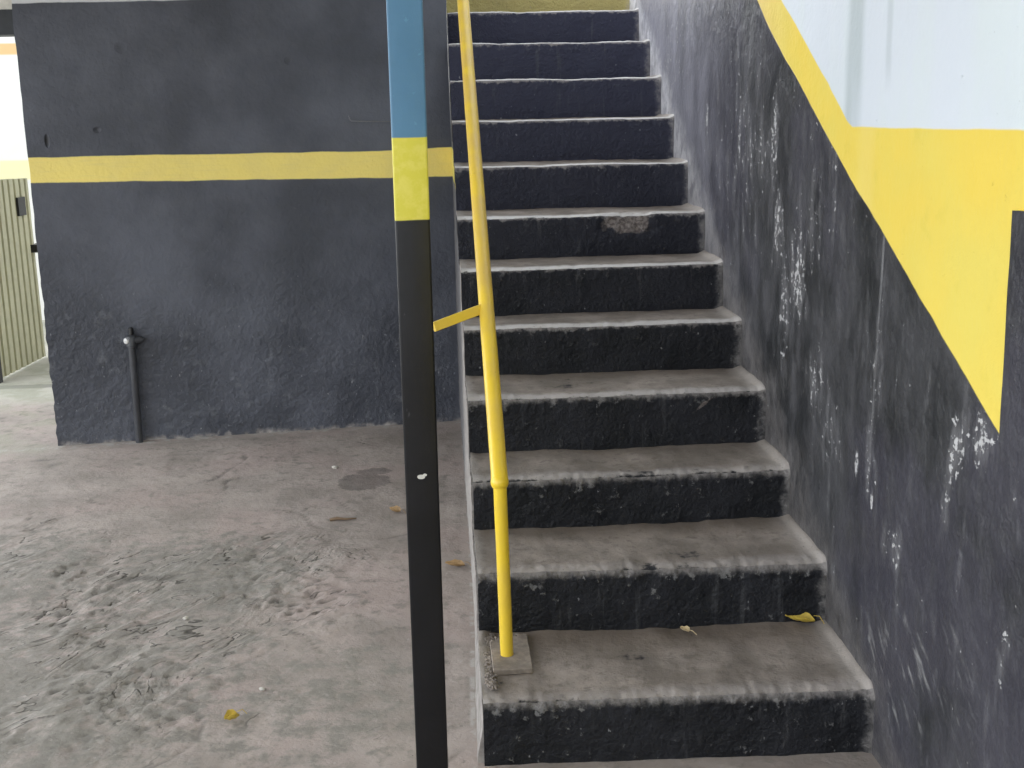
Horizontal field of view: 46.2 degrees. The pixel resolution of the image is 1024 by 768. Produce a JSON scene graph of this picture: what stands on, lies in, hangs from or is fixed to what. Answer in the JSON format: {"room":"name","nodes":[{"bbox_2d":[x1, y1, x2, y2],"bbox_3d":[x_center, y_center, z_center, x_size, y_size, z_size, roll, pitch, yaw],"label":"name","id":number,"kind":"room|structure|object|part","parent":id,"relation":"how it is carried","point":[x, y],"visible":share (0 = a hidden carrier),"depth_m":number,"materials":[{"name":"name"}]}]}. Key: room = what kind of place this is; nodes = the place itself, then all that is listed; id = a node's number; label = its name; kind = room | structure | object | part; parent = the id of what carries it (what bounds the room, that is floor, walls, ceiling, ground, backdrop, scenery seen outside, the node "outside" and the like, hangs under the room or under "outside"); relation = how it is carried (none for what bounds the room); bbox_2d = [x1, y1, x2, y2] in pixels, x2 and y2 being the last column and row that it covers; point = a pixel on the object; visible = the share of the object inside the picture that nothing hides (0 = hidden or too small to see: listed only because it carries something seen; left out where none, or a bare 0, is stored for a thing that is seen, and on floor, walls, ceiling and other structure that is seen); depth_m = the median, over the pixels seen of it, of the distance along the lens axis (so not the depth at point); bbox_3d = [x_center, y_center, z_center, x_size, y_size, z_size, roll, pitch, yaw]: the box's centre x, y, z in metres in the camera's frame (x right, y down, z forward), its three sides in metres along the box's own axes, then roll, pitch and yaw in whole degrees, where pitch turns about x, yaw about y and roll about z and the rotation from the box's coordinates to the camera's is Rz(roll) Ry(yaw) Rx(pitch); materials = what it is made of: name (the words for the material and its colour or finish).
{"room":"stairwell","nodes":[
{"label":"stairwell","id":0,"kind":"room"},
{"bbox_2d":[0,0,11,9],"bbox_3d":[-5.786,-2.459,7.318,7.400,0.425,0.180,-2,13,-3],"label":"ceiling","id":1,"kind":"structure","parent":0,"point":[4,4],"depth_m":7.41,"materials":[{"name":"paint"}]},
{"bbox_2d":[0,9,13,36],"bbox_3d":[-5.780,-2.176,7.371,7.400,0.150,0.200,-2,13,-3],"label":"beam","id":2,"kind":"structure","parent":1,"relation":"attached to","point":[6,18],"depth_m":7.42,"materials":[{"name":"paint"}]},
{"bbox_2d":[0,37,44,319],"bbox_3d":[-5.413,-1.846,10.033,8.400,2.800,0.200,-2,13,-3],"label":"wall","id":3,"kind":"structure","parent":0,"point":[14,163],"depth_m":9.95,"materials":[{"name":"paint"}]},
{"bbox_2d":[11,0,460,445],"bbox_3d":[-1.366,-1.097,6.248,2.141,2.800,0.232,-3,13,-10],"label":"wall","id":4,"kind":"structure","parent":0,"point":[204,185],"depth_m":6.17,"materials":[{"name":"black paint"}]},
{"bbox_2d":[0,320,881,767],"bbox_3d":[-4.063,0.855,4.046,10.276,0.033,16.000,-2,13,-3],"label":"floor","id":5,"kind":"structure","parent":0,"point":[106,549],"depth_m":4.22,"materials":[{"name":"concrete"}]},
{"bbox_2d":[0,178,45,382],"bbox_3d":[-3.368,-0.771,8.171,0.065,1.380,1.062,-1,13,1],"label":"metal gate","id":6,"kind":"object","parent":5,"relation":"on","point":[22,343],"visible":0.97,"depth_m":8.18,"materials":[{"name":"metal"}]},
{"bbox_3d":[-3.371,-0.662,7.679,0.060,1.380,0.055,-1,13,1],"label":"gate post","id":7,"kind":"part","parent":6,"relation":"part of","materials":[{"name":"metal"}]},
{"bbox_3d":[-3.373,-1.221,8.243,0.017,0.125,0.120,-1,13,1],"label":"handle","id":8,"kind":"part","parent":6,"relation":"part of","materials":[{"name":"metal"}]},
{"bbox_2d":[123,327,143,442],"bbox_3d":[-1.944,0.011,6.235,0.098,0.613,0.062,-2,13,-3],"label":"pipe","id":9,"kind":"object","parent":5,"relation":"on","point":[131,341],"visible":1,"depth_m":6.22,"materials":[{"name":"black metal"}]},
{"bbox_2d":[224,709,246,719],"bbox_3d":[-0.774,0.927,3.368,0.072,0.026,0.033,-11,16,-38],"label":"fallen leaf","id":10,"kind":"object","parent":5,"relation":"on","point":[230,714],"visible":1,"depth_m":3.36,"materials":[{"name":"yellow plant"}]},
{"bbox_2d":[329,517,356,520],"bbox_3d":[-0.706,0.562,5.012,0.112,0.015,0.019,-2,13,-4],"label":"twig","id":11,"kind":"object","parent":5,"relation":"on","point":[334,518],"visible":1,"depth_m":5.01,"materials":[{"name":"brown wood"}]},
{"bbox_2d":[390,506,405,513],"bbox_3d":[-0.488,0.535,5.099,0.087,0.022,0.037,8,15,34],"label":"fallen leaf","id":12,"kind":"object","parent":5,"relation":"on","point":[395,508],"visible":1,"depth_m":5.10,"materials":[{"name":"beige plant"}]},
{"bbox_2d":[386,0,447,767],"bbox_3d":[-0.204,-0.280,2.477,0.071,2.748,0.071,-2,13,-5],"label":"steel column","id":13,"kind":"structure","parent":5,"relation":"on","point":[405,31],"depth_m":2.50,"materials":[{"name":"metal"}]},
{"bbox_2d":[445,559,469,565],"bbox_3d":[-0.199,0.669,4.464,0.102,0.020,0.041,2,13,12],"label":"fallen leaf","id":14,"kind":"object","parent":5,"relation":"on","point":[455,562],"visible":0.97,"depth_m":4.47,"materials":[{"name":"beige plant"}]},
{"bbox_2d":[446,0,874,765],"bbox_3d":[0.246,-0.755,5.490,1.036,2.383,5.444,-2,13,-3],"label":"staircase","id":15,"kind":"structure","parent":5,"relation":"on","point":[648,497],"depth_m":4.01,"materials":[{"name":"concrete"}]},
{"bbox_2d":[433,0,532,674],"bbox_3d":[-0.158,-0.609,4.100,0.247,2.328,2.349,-2,13,-3],"label":"handrail","id":16,"kind":"object","parent":15,"relation":"on","point":[510,654],"visible":1,"depth_m":3.43,"materials":[{"name":"metal"}]},
{"bbox_3d":[-0.133,-0.855,4.086,0.046,1.843,2.275,-2,13,-4],"label":"rail","id":17,"kind":"part","parent":16,"relation":"part of","materials":[{"name":"yellow metal"}]},
{"bbox_3d":[-0.023,0.506,3.248,0.045,0.493,0.036,-2,13,-3],"label":"post","id":18,"kind":"part","parent":16,"relation":"part of","materials":[{"name":"yellow metal"}]},
{"bbox_3d":[-0.004,0.747,3.321,0.109,0.016,0.224,-2,13,-3],"label":"plate","id":19,"kind":"part","parent":16,"relation":"part of","materials":[{"name":"concrete"}]},
{"bbox_2d":[483,633,524,689],"bbox_3d":[-0.047,0.755,3.287,0.126,0.012,0.346,1,13,9],"label":"crumbs","id":20,"kind":"object","parent":15,"relation":"on","point":[490,681],"visible":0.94,"depth_m":3.22,"materials":[{"name":"grey concrete"}]},
{"bbox_2d":[680,625,696,634],"bbox_3d":[0.503,0.704,3.430,0.025,0.011,0.060,-11,16,-37],"label":"fallen leaf","id":21,"kind":"object","parent":15,"relation":"on","point":[685,628],"visible":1,"depth_m":3.44,"materials":[{"name":"beige plant"}]},
{"bbox_2d":[785,612,824,623],"bbox_3d":[0.847,0.677,3.471,0.112,0.025,0.046,4,13,20],"label":"fallen leaf","id":22,"kind":"object","parent":15,"relation":"on","point":[805,617],"visible":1,"depth_m":3.47,"materials":[{"name":"yellow plant"}]},
{"bbox_2d":[630,0,1023,767],"bbox_3d":[1.052,-1.136,2.070,0.256,4.650,12.400,-2,13,-3],"label":"wall","id":23,"kind":"structure","parent":0,"point":[856,167],"depth_m":2.98,"materials":[{"name":"paint"}]},
{"bbox_2d":[980,210,1023,767],"bbox_3d":[1.000,0.465,2.063,0.061,1.471,0.700,-2,13,-3],"label":"pier","id":24,"kind":"object","parent":23,"relation":"attached to","point":[1002,745],"visible":1,"depth_m":2.29,"materials":[{"name":"paint"}]}
]}

